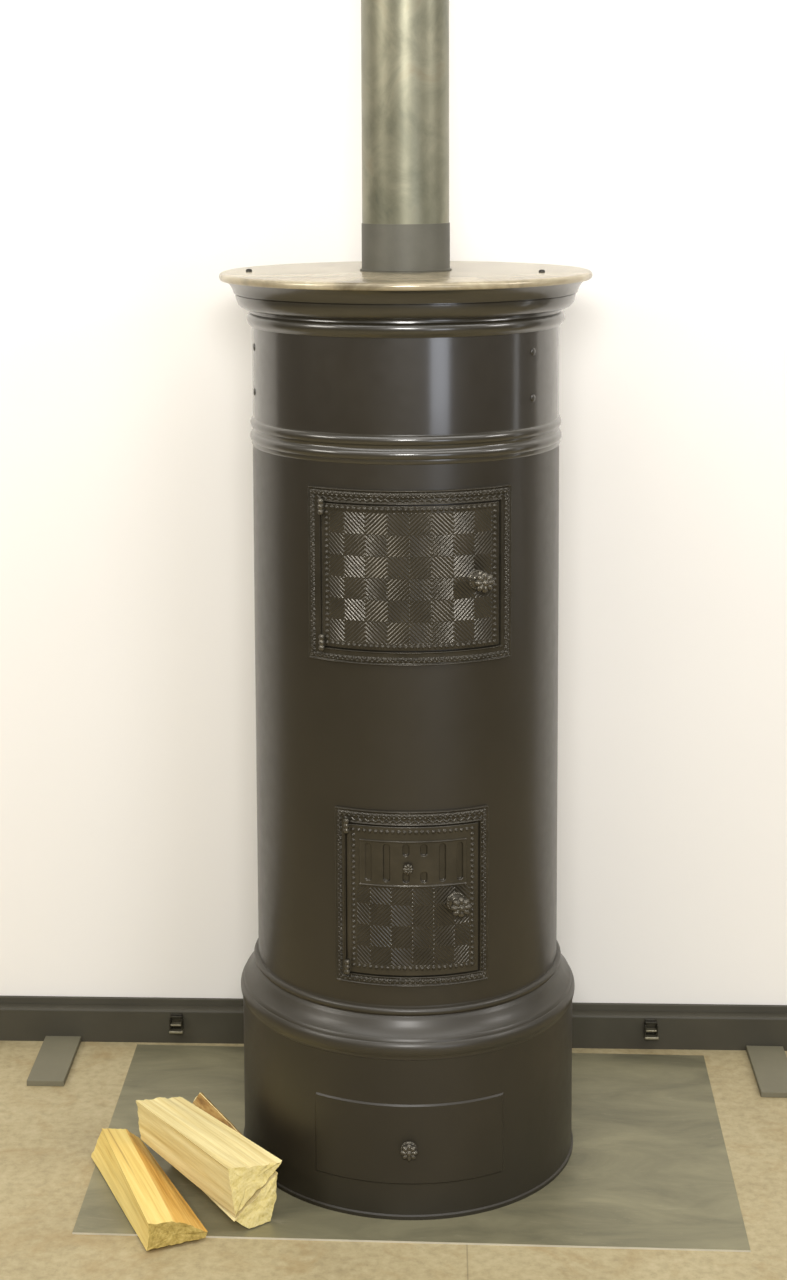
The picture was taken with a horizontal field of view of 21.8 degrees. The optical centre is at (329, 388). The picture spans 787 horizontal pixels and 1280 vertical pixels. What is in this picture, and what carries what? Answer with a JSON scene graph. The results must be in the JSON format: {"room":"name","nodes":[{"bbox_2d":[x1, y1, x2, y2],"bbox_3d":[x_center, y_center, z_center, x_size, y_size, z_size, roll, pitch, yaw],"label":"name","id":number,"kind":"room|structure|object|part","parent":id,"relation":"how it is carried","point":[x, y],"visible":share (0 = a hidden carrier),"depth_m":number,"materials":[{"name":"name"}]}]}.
{"room":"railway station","nodes":[
{"label":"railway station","id":0,"kind":"room"},
{"bbox_2d":[0,0,786,1004],"bbox_3d":[0.018,-0.362,3.696,2.950,3.200,0.052,0,7,3],"label":"wall","id":1,"kind":"structure","parent":0,"point":[151,151],"depth_m":3.72,"materials":[{"name":"white paint"}]},
{"bbox_2d":[0,996,786,1050],"bbox_3d":[0.027,1.194,3.829,2.950,0.077,0.049,0,7,3],"label":"baseboard","id":2,"kind":"structure","parent":1,"relation":"attached to","point":[22,1018],"depth_m":3.83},
{"bbox_3d":[-0.288,1.200,3.828,0.026,0.017,0.016,0,7,3],"label":"lever","id":3,"kind":"part","parent":2,"relation":"part of","materials":[{"name":"silver metal"}]},
{"bbox_3d":[0.597,1.198,3.786,0.026,0.017,0.016,0,7,3],"label":"lever","id":4,"kind":"part","parent":2,"relation":"part of","materials":[{"name":"silver metal"}]},
{"bbox_2d":[0,1041,786,1279],"bbox_3d":[-0.028,1.649,0.501,8.000,0.050,8.000,0,7,3],"label":"floor","id":5,"kind":"structure","parent":0,"point":[49,1135],"depth_m":3.17,"materials":[{"name":"concrete"}]},
{"bbox_2d":[27,1036,80,1085],"bbox_3d":[-0.508,1.240,3.762,0.068,0.010,0.188,0,7,3],"label":"partition foot","id":6,"kind":"object","parent":5,"relation":"on","point":[55,1058],"visible":1,"depth_m":3.75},
{"bbox_2d":[72,1044,750,1251],"bbox_3d":[0.145,1.273,3.466,1.057,0.003,0.680,0,7,3],"label":"floor plate","id":7,"kind":"object","parent":5,"relation":"on","point":[648,1165],"visible":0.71,"depth_m":3.31,"materials":[{"name":"metal"}]},
{"bbox_2d":[91,1128,207,1250],"bbox_3d":[-0.293,1.273,3.269,0.101,0.048,0.323,-3,7,-21],"label":"log","id":8,"kind":"object","parent":7,"relation":"on","point":[156,1210],"visible":1,"depth_m":3.22,"materials":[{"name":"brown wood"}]},
{"bbox_2d":[193,1092,277,1227],"bbox_3d":[-0.181,1.242,3.281,0.085,0.104,0.269,-4,8,-31],"label":"log","id":9,"kind":"object","parent":7,"relation":"on","point":[258,1209],"visible":0.33,"depth_m":3.18,"materials":[{"name":"beige wood"}]},
{"bbox_2d":[136,1097,281,1216],"bbox_3d":[-0.201,1.221,3.276,0.102,0.085,0.285,-5,9,-37],"label":"log","id":10,"kind":"object","parent":9,"relation":"on","point":[226,1165],"visible":1,"depth_m":3.23,"materials":[{"name":"beige wood"}]},
{"bbox_2d":[219,261,591,1219],"bbox_3d":[0.127,0.538,3.387,0.602,1.477,0.602,-2,7,-15],"label":"wood stove","id":11,"kind":"object","parent":7,"relation":"on","point":[408,986],"visible":1,"depth_m":3.18,"materials":[{"name":"paint"}]},
{"bbox_3d":[0.122,-0.143,3.307,0.585,0.076,0.585,0,7,3],"label":"cornice","id":12,"kind":"part","parent":11,"relation":"part of","materials":[{"name":"paint"}]},
{"bbox_3d":[0.122,-0.185,3.302,0.602,0.013,0.602,0,7,3],"label":"plate","id":13,"kind":"part","parent":11,"relation":"part of","materials":[{"name":"beige stone"}]},
{"bbox_2d":[360,0,451,272],"bbox_3d":[0.118,-0.838,3.225,0.149,1.300,0.149,0,7,3],"label":"pipe","id":14,"kind":"object","parent":11,"relation":"on","point":[405,43],"visible":1,"depth_m":3.22,"materials":[{"name":"metal"}]},
{"bbox_3d":[0.124,0.063,3.331,0.508,0.048,0.508,0,7,3],"label":"ring moulding","id":15,"kind":"part","parent":11,"relation":"part of","materials":[{"name":"paint"}]},
{"bbox_3d":[0.130,0.973,3.438,0.561,0.076,0.561,0,7,3],"label":"plinth moulding","id":16,"kind":"part","parent":11,"relation":"part of","materials":[{"name":"paint"}]},
{"bbox_3d":[0.121,0.742,3.148,0.018,0.018,0.011,0,7,3],"label":"slide knob","id":17,"kind":"part","parent":11,"relation":"part of","materials":[{"name":"metal"}]},
{"bbox_3d":[0.125,1.179,3.205,0.298,0.133,0.046,0,7,2],"label":"ash drawer","id":18,"kind":"part","parent":11,"relation":"part of","materials":[{"name":"paint"}]},
{"bbox_3d":[0.123,1.189,3.175,0.028,0.028,0.018,0,7,3],"label":"knob","id":19,"kind":"part","parent":11,"relation":"part of","materials":[{"name":"metal"}]},
{"bbox_3d":[0.123,0.286,3.129,0.314,0.272,0.060,0,7,0],"label":"door frame","id":20,"kind":"part","parent":11,"relation":"part of","materials":[{"name":"metal"}]},
{"bbox_3d":[0.124,0.287,3.121,0.273,0.224,0.046,0,7,0],"label":"door","id":21,"kind":"part","parent":11,"relation":"part of","materials":[{"name":"metal"}]},
{"bbox_3d":[0.128,0.791,3.176,0.240,0.281,0.036,0,7,0],"label":"door frame","id":22,"kind":"part","parent":11,"relation":"part of","materials":[{"name":"metal"}]},
{"bbox_3d":[0.129,0.795,3.171,0.204,0.239,0.028,0,7,0],"label":"door","id":23,"kind":"part","parent":11,"relation":"part of","materials":[{"name":"metal"}]},
{"bbox_3d":[0.200,0.800,3.155,0.034,0.034,0.033,-2,7,-15],"label":"knob","id":24,"kind":"part","parent":11,"relation":"part of","materials":[{"name":"metal"}]},
{"bbox_3d":[0.232,0.294,3.108,0.034,0.034,0.033,-3,7,-23],"label":"knob","id":25,"kind":"part","parent":11,"relation":"part of","materials":[{"name":"metal"}]},
{"bbox_2d":[746,1046,786,1097],"bbox_3d":[0.802,1.238,3.697,0.068,0.010,0.188,0,7,3],"label":"partition foot","id":26,"kind":"object","parent":5,"relation":"on","point":[768,1063],"visible":1,"depth_m":3.69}
]}

